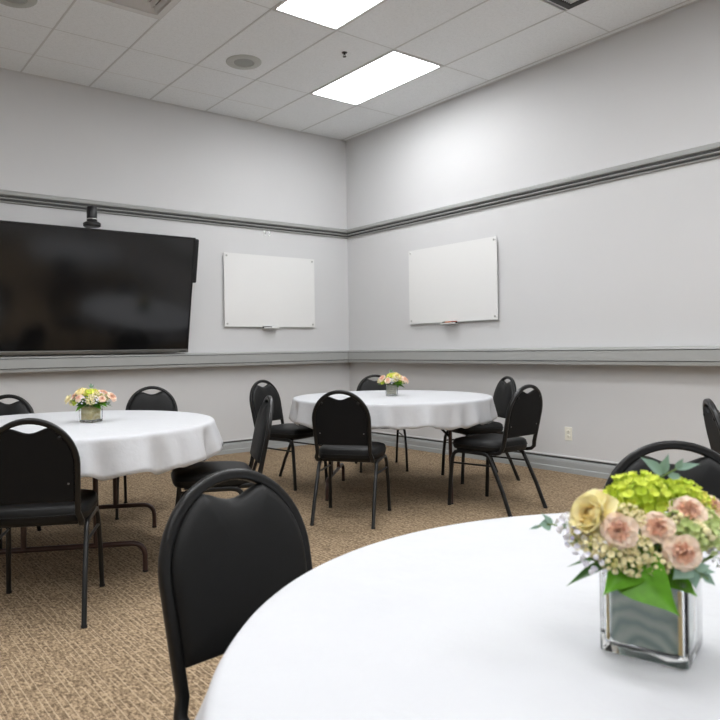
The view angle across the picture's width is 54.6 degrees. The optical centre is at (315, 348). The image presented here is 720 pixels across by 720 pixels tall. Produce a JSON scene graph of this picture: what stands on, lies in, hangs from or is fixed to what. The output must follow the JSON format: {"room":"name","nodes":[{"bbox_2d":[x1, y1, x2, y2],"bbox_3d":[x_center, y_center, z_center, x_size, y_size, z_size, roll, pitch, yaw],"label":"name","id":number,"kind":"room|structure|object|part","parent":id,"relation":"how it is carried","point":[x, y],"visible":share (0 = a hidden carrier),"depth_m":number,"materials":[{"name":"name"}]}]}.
{"room":"banquet meeting room","nodes":[
{"label":"banquet meeting room","id":0,"kind":"room"},
{"bbox_2d":[0,69,349,440],"bbox_3d":[-3.338,-0.653,5.741,9.200,3.615,0.100,-1,0,-36],"label":"wall","id":1,"kind":"structure","parent":0,"point":[58,138],"depth_m":7.24,"materials":[{"name":"paint"}]},
{"bbox_2d":[0,220,198,354],"bbox_3d":[-2.034,-0.523,6.407,2.016,1.134,0.300,-1,0,-36],"label":"television","id":2,"kind":"object","parent":1,"relation":"attached to","point":[64,289],"visible":1,"depth_m":6.35,"materials":[{"name":"black plastic"}]},
{"bbox_2d":[83,206,100,227],"bbox_3d":[-2.027,-1.192,6.285,0.156,0.180,0.198,-1,0,-36],"label":"camera","id":3,"kind":"object","parent":2,"relation":"on","point":[91,222],"visible":1,"depth_m":6.23,"materials":[{"name":"black plastic"}]},
{"bbox_3d":[-1.200,-0.877,6.929,0.045,0.435,0.055,-1,11,-36],"label":"panel","id":4,"kind":"part","parent":2,"relation":"part of","materials":[{"name":"black plastic"}]},
{"bbox_2d":[0,189,346,238],"bbox_3d":[-3.308,-1.335,5.686,9.200,0.113,0.038,-1,0,-36],"label":"trim","id":5,"kind":"structure","parent":1,"relation":"attached to","point":[6,196],"depth_m":6.98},
{"bbox_2d":[0,350,347,372],"bbox_3d":[-3.261,0.145,5.653,9.200,0.148,0.119,-1,0,-36],"label":"trim","id":6,"kind":"structure","parent":1,"relation":"attached to","point":[42,363],"depth_m":6.84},
{"bbox_2d":[214,437,313,455],"bbox_3d":[-3.272,1.082,5.688,9.200,0.142,0.032,-1,0,-36],"label":"baseboard","id":7,"kind":"structure","parent":1,"relation":"attached to","point":[244,445],"depth_m":7.53,"materials":[{"name":"paint"}]},
{"bbox_2d":[224,252,314,328],"bbox_3d":[-0.483,-0.631,7.731,1.190,0.808,0.075,-1,0,-36],"label":"whiteboard","id":8,"kind":"object","parent":1,"relation":"attached to","point":[276,292],"visible":1,"depth_m":7.71,"materials":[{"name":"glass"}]},
{"bbox_2d":[0,445,606,719],"bbox_3d":[-0.260,1.157,1.592,9.400,0.100,10.400,-1,0,-36],"label":"floor","id":9,"kind":"structure","parent":0,"point":[117,667],"depth_m":3.66,"materials":[{"name":"carpet"}]},
{"bbox_2d":[0,394,41,554],"bbox_3d":[-1.933,0.711,4.095,0.440,0.854,0.551,-1,0,4],"label":"banquet chair","id":10,"kind":"object","parent":9,"relation":"on","point":[22,406],"visible":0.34,"depth_m":4.32,"materials":[{"name":"black leather"}]},
{"bbox_3d":[-1.747,0.931,3.917,0.031,0.398,0.205,-1,0,-2],"label":"leg","id":11,"kind":"part","parent":10,"relation":"part of","materials":[{"name":"black metal"}]},
{"bbox_3d":[-1.922,0.478,4.311,0.337,0.310,0.096,-1,0,4],"label":"backrest","id":12,"kind":"part","parent":10,"relation":"part of","materials":[{"name":"black plastic"}]},
{"bbox_3d":[-1.924,0.518,4.267,0.382,0.469,0.205,-1,0,4],"label":"frame","id":13,"kind":"part","parent":10,"relation":"part of","materials":[{"name":"black metal"}]},
{"bbox_2d":[0,418,104,628],"bbox_3d":[-1.169,0.699,2.990,0.440,0.854,0.551,-1,0,-10],"label":"banquet chair","id":14,"kind":"object","parent":9,"relation":"on","point":[40,471],"visible":1,"depth_m":2.79,"materials":[{"name":"black leather"}]},
{"bbox_3d":[-1.386,0.926,3.118,0.031,0.398,0.205,-1,0,-16],"label":"leg","id":15,"kind":"part","parent":14,"relation":"part of","materials":[{"name":"black metal"}]},
{"bbox_3d":[-1.130,0.465,2.759,0.325,0.299,0.066,-1,0,-10],"label":"panel","id":16,"kind":"part","parent":14,"relation":"part of","materials":[{"name":"black leather"}]},
{"bbox_3d":[-1.133,0.465,2.776,0.337,0.310,0.096,-1,0,-10],"label":"backrest","id":17,"kind":"part","parent":14,"relation":"part of","materials":[{"name":"black leather"}]},
{"bbox_3d":[-1.141,0.506,2.820,0.382,0.469,0.205,-1,0,-10],"label":"frame","id":18,"kind":"part","parent":14,"relation":"part of","materials":[{"name":"black metal"}]},
{"bbox_3d":[-1.180,0.682,3.047,0.414,0.085,0.428,-1,0,-10],"label":"seat","id":19,"kind":"part","parent":14,"relation":"part of","materials":[{"name":"black plastic"}]},
{"bbox_3d":[-0.962,0.921,2.930,0.026,0.402,0.320,-1,0,-12],"label":"leg","id":20,"kind":"part","parent":14,"relation":"part of","materials":[{"name":"black metal"}]},
{"bbox_3d":[-1.005,0.920,3.188,0.031,0.398,0.205,-1,0,-5],"label":"leg","id":21,"kind":"part","parent":14,"relation":"part of","materials":[{"name":"black metal"}]},
{"bbox_2d":[0,478,156,571],"bbox_3d":[-1.306,0.759,3.682,1.510,0.727,1.510,-1,0,-36],"label":"round table","id":22,"kind":"object","parent":9,"relation":"on","point":[23,530],"visible":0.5,"depth_m":3.44,"materials":[{"name":"metal"}]},
{"bbox_3d":[-1.425,0.700,3.388,0.026,0.559,0.031,-1,0,-10],"label":"leg","id":23,"kind":"part","parent":22,"relation":"part of","materials":[{"name":"brown metal"}]},
{"bbox_3d":[-1.232,1.043,3.419,0.796,0.158,0.027,-1,0,-10],"label":"leg rail","id":24,"kind":"part","parent":22,"relation":"part of","materials":[{"name":"brown metal"}]},
{"bbox_3d":[-1.389,1.045,4.291,0.796,0.158,0.027,-1,0,-10],"label":"leg rail","id":25,"kind":"part","parent":22,"relation":"part of","materials":[{"name":"brown metal"}]},
{"bbox_3d":[-1.090,0.695,3.448,0.026,0.559,0.031,-1,0,-10],"label":"leg","id":26,"kind":"part","parent":22,"relation":"part of","materials":[{"name":"brown metal"}]},
{"bbox_2d":[0,410,223,480],"bbox_3d":[-1.307,0.489,3.685,1.646,0.194,1.647,-1,0,-36],"label":"tablecloth","id":27,"kind":"object","parent":22,"relation":"on","point":[126,442],"visible":0.79,"depth_m":3.28,"materials":[{"name":"white fabric"}]},
{"bbox_2d":[64,384,116,422],"bbox_3d":[-1.199,0.286,3.716,0.229,0.208,0.205,-1,0,41],"label":"flower arrangement","id":28,"kind":"object","parent":27,"relation":"on","point":[91,401],"visible":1,"depth_m":3.68,"materials":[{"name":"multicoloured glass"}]},
{"bbox_3d":[-1.246,0.698,4.316,0.026,0.559,0.031,-1,0,-10],"label":"leg","id":29,"kind":"part","parent":22,"relation":"part of","materials":[{"name":"brown metal"}]},
{"bbox_2d":[115,386,181,519],"bbox_3d":[-1.154,0.699,4.866,0.440,0.854,0.551,-1,0,-10],"label":"banquet chair","id":30,"kind":"object","parent":9,"relation":"on","point":[163,400],"visible":0.34,"depth_m":5.08,"materials":[{"name":"black leather"}]},
{"bbox_3d":[-1.312,0.925,4.670,0.031,0.398,0.205,-1,0,-5],"label":"leg","id":31,"kind":"part","parent":30,"relation":"part of","materials":[{"name":"black metal"}]},
{"bbox_3d":[-1.354,0.927,4.928,0.026,0.402,0.320,-1,0,-11],"label":"leg","id":32,"kind":"part","parent":30,"relation":"part of","materials":[{"name":"black metal"}]},
{"bbox_3d":[-1.196,0.466,5.080,0.337,0.310,0.096,-1,0,-10],"label":"backrest","id":33,"kind":"part","parent":30,"relation":"part of","materials":[{"name":"black plastic"}]},
{"bbox_3d":[-1.187,0.507,5.037,0.382,0.469,0.205,-1,0,-10],"label":"frame","id":34,"kind":"part","parent":30,"relation":"part of","materials":[{"name":"black metal"}]},
{"bbox_2d":[171,396,272,505],"bbox_3d":[-0.505,0.689,3.790,0.551,0.854,0.440,-1,0,-13],"label":"banquet chair","id":35,"kind":"object","parent":9,"relation":"on","point":[182,477],"visible":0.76,"depth_m":3.68,"materials":[{"name":"black leather"}]},
{"bbox_3d":[-0.706,0.915,3.942,0.205,0.398,0.031,-1,0,-7],"label":"leg","id":36,"kind":"part","parent":35,"relation":"part of","materials":[{"name":"black metal"}]},
{"bbox_3d":[-0.620,0.914,3.565,0.205,0.398,0.031,-1,0,-18],"label":"leg","id":37,"kind":"part","parent":35,"relation":"part of","materials":[{"name":"black metal"}]},
{"bbox_3d":[-0.563,0.673,3.777,0.428,0.085,0.414,-1,0,-13],"label":"seat","id":38,"kind":"part","parent":35,"relation":"part of","materials":[{"name":"black leather"}]},
{"bbox_3d":[-0.366,0.912,3.627,0.320,0.402,0.026,-1,0,-12],"label":"leg","id":39,"kind":"part","parent":35,"relation":"part of","materials":[{"name":"black metal"}]},
{"bbox_3d":[-0.340,0.494,3.829,0.205,0.469,0.382,-1,0,-13],"label":"frame","id":40,"kind":"part","parent":35,"relation":"part of","materials":[{"name":"black metal"}]},
{"bbox_3d":[-0.297,0.453,3.838,0.096,0.310,0.337,-1,0,-13],"label":"backrest","id":41,"kind":"part","parent":35,"relation":"part of","materials":[{"name":"black leather"}]},
{"bbox_2d":[158,468,312,719],"bbox_3d":[-0.004,0.681,1.291,0.440,0.854,0.551,-1,0,-42],"label":"banquet chair","id":42,"kind":"object","parent":9,"relation":"on","point":[220,560],"visible":0.56,"depth_m":1.40,"materials":[{"name":"black leather"}]},
{"bbox_3d":[-0.153,0.450,1.453,0.337,0.310,0.096,-1,0,-42],"label":"backrest","id":43,"kind":"part","parent":42,"relation":"part of","materials":[{"name":"black leather"}]},
{"bbox_2d":[249,380,327,490],"bbox_3d":[-0.238,0.684,5.745,0.551,0.854,0.440,-1,0,38],"label":"banquet chair","id":44,"kind":"object","parent":9,"relation":"on","point":[287,432],"visible":0.77,"depth_m":5.74,"materials":[{"name":"black leather"}]},
{"bbox_3d":[-0.426,0.913,5.654,0.320,0.402,0.026,-1,0,36],"label":"leg","id":45,"kind":"part","parent":44,"relation":"part of","materials":[{"name":"black metal"}]},
{"bbox_3d":[-0.378,0.494,5.851,0.205,0.469,0.382,-1,0,38],"label":"frame","id":46,"kind":"part","parent":44,"relation":"part of","materials":[{"name":"black metal"}]},
{"bbox_3d":[-0.414,0.454,5.878,0.096,0.310,0.337,-1,0,38],"label":"backrest","id":47,"kind":"part","parent":44,"relation":"part of","materials":[{"name":"black plastic"}]},
{"bbox_3d":[-0.196,0.909,5.954,0.320,0.402,0.026,-1,0,39],"label":"leg","id":48,"kind":"part","parent":44,"relation":"part of","materials":[{"name":"black metal"}]},
{"bbox_3d":[-0.225,0.908,5.488,0.204,0.398,0.039,-1,0,38],"label":"leg","id":49,"kind":"part","parent":44,"relation":"part of","materials":[{"name":"black metal"}]},
{"bbox_3d":[-0.192,0.667,5.710,0.428,0.085,0.414,-1,0,38],"label":"seat","id":50,"kind":"part","parent":44,"relation":"part of","materials":[{"name":"black leather"}]},
{"bbox_3d":[0.014,0.904,5.798,0.205,0.398,0.031,-1,0,32],"label":"leg","id":51,"kind":"part","parent":44,"relation":"part of","materials":[{"name":"black metal"}]},
{"bbox_2d":[310,390,390,528],"bbox_3d":[0.227,0.677,4.526,0.440,0.854,0.551,-1,0,16],"label":"banquet chair","id":52,"kind":"object","parent":9,"relation":"on","point":[342,428],"visible":1,"depth_m":4.33,"materials":[{"name":"black leather"}]},
{"bbox_3d":[0.022,0.906,4.486,0.026,0.402,0.320,-1,0,17],"label":"leg","id":53,"kind":"part","parent":52,"relation":"part of","materials":[{"name":"black metal"}]},
{"bbox_3d":[0.090,0.903,4.738,0.031,0.398,0.205,-1,0,11],"label":"leg","id":54,"kind":"part","parent":52,"relation":"part of","materials":[{"name":"black metal"}]},
{"bbox_3d":[0.158,0.445,4.300,0.325,0.299,0.066,-1,0,16],"label":"panel","id":55,"kind":"part","parent":52,"relation":"part of","materials":[{"name":"black leather"}]},
{"bbox_3d":[0.163,0.445,4.317,0.337,0.310,0.096,-1,0,16],"label":"backrest","id":56,"kind":"part","parent":52,"relation":"part of","materials":[{"name":"black leather"}]},
{"bbox_3d":[0.176,0.486,4.360,0.382,0.469,0.205,-1,0,16],"label":"frame","id":57,"kind":"part","parent":52,"relation":"part of","materials":[{"name":"black metal"}]},
{"bbox_3d":[0.243,0.660,4.582,0.414,0.085,0.428,-1,0,16],"label":"seat","id":58,"kind":"part","parent":52,"relation":"part of","materials":[{"name":"black leather"}]},
{"bbox_3d":[0.386,0.900,4.381,0.026,0.402,0.320,-1,0,15],"label":"leg","id":59,"kind":"part","parent":52,"relation":"part of","materials":[{"name":"black metal"}]},
{"bbox_3d":[0.462,0.897,4.631,0.031,0.398,0.205,-1,0,22],"label":"leg","id":60,"kind":"part","parent":52,"relation":"part of","materials":[{"name":"black metal"}]},
{"bbox_2d":[355,374,408,472],"bbox_3d":[0.592,0.671,6.432,0.440,0.854,0.551,-1,0,-3],"label":"banquet chair","id":61,"kind":"object","parent":9,"relation":"on","point":[365,384],"visible":0.3,"depth_m":6.64,"materials":[{"name":"black metal"}]},
{"bbox_3d":[0.580,0.479,6.605,0.382,0.469,0.205,-1,0,-3],"label":"frame","id":62,"kind":"part","parent":61,"relation":"part of","materials":[{"name":"black metal"}]},
{"bbox_3d":[0.577,0.439,6.649,0.337,0.310,0.096,-1,0,-3],"label":"backrest","id":63,"kind":"part","parent":61,"relation":"part of","materials":[{"name":"black plastic"}]},
{"bbox_3d":[0.780,0.894,6.538,0.026,0.402,0.320,-1,0,-2],"label":"leg","id":64,"kind":"part","parent":61,"relation":"part of","materials":[{"name":"black metal"}]},
{"bbox_3d":[0.797,0.892,6.277,0.031,0.398,0.205,-1,0,-8],"label":"leg","id":65,"kind":"part","parent":61,"relation":"part of","materials":[{"name":"black metal"}]},
{"bbox_2d":[325,429,452,503],"bbox_3d":[0.588,0.730,5.343,1.484,0.727,1.484,-1,0,-36],"label":"round table","id":66,"kind":"object","parent":9,"relation":"on","point":[449,434],"visible":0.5,"depth_m":5.06,"materials":[{"name":"metal"}]},
{"bbox_3d":[0.159,1.021,5.427,0.027,0.158,0.796,-1,0,11],"label":"leg rail","id":67,"kind":"part","parent":66,"relation":"part of","materials":[{"name":"brown metal"}]},
{"bbox_2d":[289,390,497,429],"bbox_3d":[0.589,0.460,5.345,1.583,0.194,1.595,-1,0,-36],"label":"tablecloth","id":68,"kind":"object","parent":66,"relation":"on","point":[411,409],"visible":0.78,"depth_m":4.74,"materials":[{"name":"white fabric"}]},
{"bbox_2d":[377,369,408,395],"bbox_3d":[0.609,0.258,5.361,0.216,0.208,0.189,-1,0,-35],"label":"flower arrangement","id":69,"kind":"object","parent":68,"relation":"on","point":[396,378],"visible":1,"depth_m":5.33,"materials":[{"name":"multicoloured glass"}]},
{"bbox_3d":[0.984,0.663,5.071,0.031,0.559,0.026,-1,0,11],"label":"leg","id":70,"kind":"part","parent":66,"relation":"part of","materials":[{"name":"brown metal"}]},
{"bbox_2d":[441,376,519,483],"bbox_3d":[1.380,0.659,5.833,0.551,0.854,0.440,-1,0,-12],"label":"banquet chair","id":71,"kind":"object","parent":9,"relation":"on","point":[504,392],"visible":0.68,"depth_m":5.75,"materials":[{"name":"black leather"}]},
{"bbox_3d":[1.183,0.886,5.990,0.205,0.398,0.031,-1,0,-6],"label":"leg","id":72,"kind":"part","parent":71,"relation":"part of","materials":[{"name":"black metal"}]},
{"bbox_3d":[1.261,0.885,5.611,0.205,0.398,0.031,-1,0,-17],"label":"leg","id":73,"kind":"part","parent":71,"relation":"part of","materials":[{"name":"black metal"}]},
{"bbox_3d":[1.323,0.644,5.822,0.428,0.085,0.414,-1,0,-12],"label":"seat","id":74,"kind":"part","parent":71,"relation":"part of","materials":[{"name":"black leather"}]},
{"bbox_3d":[1.516,0.883,5.666,0.320,0.402,0.030,-1,0,-12],"label":"leg","id":75,"kind":"part","parent":71,"relation":"part of","materials":[{"name":"black metal"}]},
{"bbox_3d":[1.590,0.423,5.877,0.096,0.310,0.337,-1,0,-12],"label":"backrest","id":76,"kind":"part","parent":71,"relation":"part of","materials":[{"name":"black plastic"}]},
{"bbox_3d":[1.547,0.464,5.868,0.205,0.469,0.382,-1,0,-12],"label":"frame","id":77,"kind":"part","parent":71,"relation":"part of","materials":[{"name":"black metal"}]},
{"bbox_2d":[448,384,547,516],"bbox_3d":[1.250,0.661,4.782,0.440,0.854,0.551,-1,0,-38],"label":"banquet chair","id":78,"kind":"object","parent":9,"relation":"on","point":[524,410],"visible":0.98,"depth_m":4.64,"materials":[{"name":"black leather"}]},
{"bbox_3d":[0.999,0.889,4.791,0.031,0.398,0.205,-1,0,-44],"label":"leg","id":79,"kind":"part","parent":78,"relation":"part of","materials":[{"name":"black metal"}]},
{"bbox_3d":[1.303,0.884,5.031,0.031,0.398,0.205,-1,0,-33],"label":"leg","id":80,"kind":"part","parent":78,"relation":"part of","materials":[{"name":"black metal"}]},
{"bbox_3d":[1.214,0.645,4.827,0.414,0.085,0.428,-1,0,-38],"label":"seat","id":81,"kind":"part","parent":78,"relation":"part of","materials":[{"name":"black leather"}]},
{"bbox_3d":[1.164,0.888,4.588,0.030,0.402,0.320,-1,0,-38],"label":"leg","id":82,"kind":"part","parent":78,"relation":"part of","materials":[{"name":"black metal"}]},
{"bbox_3d":[1.354,0.467,4.646,0.382,0.469,0.205,-1,0,-38],"label":"frame","id":83,"kind":"part","parent":78,"relation":"part of","materials":[{"name":"black metal"}]},
{"bbox_3d":[1.381,0.426,4.611,0.337,0.310,0.096,-1,0,-38],"label":"backrest","id":84,"kind":"part","parent":78,"relation":"part of","materials":[{"name":"black leather"}]},
{"bbox_3d":[1.392,0.426,4.597,0.325,0.299,0.066,-1,0,-38],"label":"panel","id":85,"kind":"part","parent":78,"relation":"part of","materials":[{"name":"black leather"}]},
{"bbox_3d":[1.462,0.884,4.824,0.026,0.402,0.320,-1,0,-39],"label":"leg","id":86,"kind":"part","parent":78,"relation":"part of","materials":[{"name":"black metal"}]},
{"bbox_2d":[604,440,719,511],"bbox_3d":[0.881,0.667,1.570,0.440,0.854,0.551,-1,0,15],"label":"banquet chair","id":87,"kind":"object","parent":9,"relation":"on","point":[706,474],"visible":0.2,"depth_m":1.80,"materials":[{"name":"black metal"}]},
{"bbox_3d":[0.922,0.474,1.737,0.382,0.469,0.205,-1,0,15],"label":"frame","id":88,"kind":"part","parent":87,"relation":"part of","materials":[{"name":"black metal"}]},
{"bbox_3d":[0.933,0.433,1.780,0.337,0.310,0.096,-1,0,15],"label":"backrest","id":89,"kind":"part","parent":87,"relation":"part of","materials":[{"name":"black plastic"}]},
{"bbox_2d":[702,398,719,453],"bbox_3d":[2.050,0.649,3.092,0.551,0.854,0.440,-1,0,20],"label":"banquet chair","id":90,"kind":"object","parent":9,"relation":"on","point":[711,415],"visible":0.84,"depth_m":3.15,"materials":[{"name":"black leather"}]},
{"bbox_3d":[0.662,0.729,0.785,1.524,0.727,1.524,-1,0,-36],"label":"round table","id":91,"kind":"object","parent":9,"relation":"on","visible":0},
{"bbox_2d":[195,512,719,719],"bbox_3d":[0.654,0.458,0.776,1.668,0.194,1.669,-1,0,-36],"label":"tablecloth","id":92,"kind":"object","parent":91,"relation":"on","point":[475,620],"visible":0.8,"depth_m":0.87,"materials":[{"name":"white fabric"}]},
{"bbox_2d":[530,454,719,669],"bbox_3d":[0.397,0.249,0.832,0.220,0.232,0.156,-1,0,-15],"label":"flower arrangement","id":93,"kind":"object","parent":92,"relation":"on","point":[650,580],"visible":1,"depth_m":0.80,"materials":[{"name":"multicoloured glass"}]},
{"bbox_3d":[0.441,0.288,0.828,0.059,0.094,0.003,-1,0,34],"label":"stem","id":94,"kind":"part","parent":93,"relation":"part of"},
{"bbox_2d":[0,0,695,140],"bbox_3d":[-0.318,-2.608,1.592,9.400,0.200,10.400,-1,0,-36],"label":"ceiling","id":95,"kind":"structure","parent":0,"point":[192,30],"depth_m":5.76,"materials":[{"name":"tile"}]},
{"bbox_2d":[0,0,37,7],"bbox_3d":[-2.122,-2.474,4.893,0.310,0.011,0.310,-1,0,-36],"label":"ceiling speaker","id":96,"kind":"object","parent":95,"relation":"attached to","point":[11,3],"visible":1,"depth_m":4.97},
{"bbox_2d":[5,0,26,3],"bbox_3d":[-2.122,-2.474,4.893,0.177,0.010,0.177,-1,0,-36],"label":"speaker grille","id":97,"kind":"object","parent":96,"relation":"attached to","point":[6,1],"depth_m":4.95,"materials":[{"name":"grey metal"}]},
{"bbox_2d":[94,0,178,18],"bbox_3d":[-1.241,-2.541,4.829,0.600,0.106,0.600,-1,0,-36],"label":"ceiling vent","id":98,"kind":"object","parent":95,"relation":"in","point":[145,7],"visible":1,"depth_m":5.07,"materials":[{"name":"grey metal"}]},
{"bbox_2d":[0,47,274,109],"bbox_3d":[-3.588,-2.457,4.953,7.884,0.002,0.012,-1,0,-36],"label":"trim","id":99,"kind":"structure","parent":95,"relation":"attached to","point":[0,47],"depth_m":6.34,"materials":[{"name":"paint"}]},
{"bbox_2d":[226,54,261,69],"bbox_3d":[-0.624,-2.498,6.063,0.310,0.011,0.310,-1,0,-36],"label":"ceiling speaker","id":100,"kind":"object","parent":95,"relation":"attached to","point":[242,62],"visible":1,"depth_m":6.05},
{"bbox_2d":[234,59,253,66],"bbox_3d":[-0.624,-2.497,6.063,0.177,0.010,0.177,-1,0,-36],"label":"speaker grille","id":101,"kind":"object","parent":100,"relation":"attached to","point":[237,62],"depth_m":6.07,"materials":[{"name":"grey metal"}]},
{"bbox_2d":[271,0,386,30],"bbox_3d":[0.282,-2.552,4.816,0.614,0.081,1.224,-1,0,-36],"label":"ceiling light","id":102,"kind":"object","parent":95,"relation":"attached to","point":[334,15],"visible":0.84,"depth_m":5.16,"materials":[{"name":"paint"}]},
{"bbox_2d":[0,0,699,140],"bbox_3d":[-0.316,-2.507,1.592,9.200,0.007,10.200,-1,0,-36],"label":"grid","id":103,"kind":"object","parent":95,"relation":"attached to","point":[74,1],"depth_m":5.96,"materials":[{"name":"paint"}]},
{"bbox_2d":[309,50,443,105],"bbox_3d":[0.543,-2.556,6.522,0.614,0.081,1.224,-1,0,-36],"label":"ceiling light","id":104,"kind":"object","parent":95,"relation":"attached to","point":[394,69],"visible":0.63,"depth_m":6.48,"materials":[{"name":"paint"}]},
{"bbox_2d":[549,0,587,9],"bbox_3d":[1.827,-2.588,4.775,0.600,0.106,0.600,-1,0,-36],"label":"ceiling vent","id":105,"kind":"object","parent":95,"relation":"in","point":[568,4],"visible":1,"depth_m":5.10,"materials":[{"name":"metal"}]},
{"bbox_2d":[564,0,577,3],"bbox_3d":[1.827,-2.551,4.775,0.496,0.020,0.500,-1,0,-36],"label":"grille","id":106,"kind":"object","parent":105,"relation":"attached to","point":[565,1],"depth_m":5.10,"materials":[{"name":"metal"}]},
{"bbox_2d":[346,0,719,463],"bbox_3d":[3.428,-0.758,4.386,0.100,3.615,10.300,-1,0,-36],"label":"wall","id":107,"kind":"structure","parent":0,"point":[634,261],"depth_m":5.92,"materials":[{"name":"paint"}]},
{"bbox_2d":[408,236,497,323],"bbox_3d":[1.362,-0.660,7.051,0.075,0.808,1.190,-1,0,-36],"label":"whiteboard","id":108,"kind":"object","parent":107,"relation":"attached to","point":[458,282],"visible":1,"depth_m":7.00,"materials":[{"name":"glass"}]},
{"bbox_2d":[371,430,618,478],"bbox_3d":[3.432,0.979,4.307,0.032,0.142,10.200,-1,0,-36],"label":"baseboard","id":109,"kind":"structure","parent":107,"relation":"attached to","point":[553,462],"depth_m":6.28,"materials":[{"name":"paint"}]},
{"bbox_2d":[347,142,719,238],"bbox_3d":[3.392,-1.439,4.305,0.038,0.113,10.200,-1,0,-36],"label":"trim","id":110,"kind":"structure","parent":107,"relation":"attached to","point":[711,151],"depth_m":6.05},
{"bbox_2d":[348,346,719,366],"bbox_3d":[3.382,0.042,4.281,0.119,0.148,10.200,-1,0,-36],"label":"trim","id":111,"kind":"structure","parent":107,"relation":"attached to","point":[645,355],"depth_m":5.98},
{"bbox_2d":[565,427,571,440],"bbox_3d":[2.188,0.733,6.012,0.010,0.116,0.072,-1,0,-36],"label":"power outlet","id":112,"kind":"object","parent":107,"relation":"attached to","point":[568,430],"visible":1,"depth_m":6.01,"materials":[{"name":"beige plastic"}]}
]}

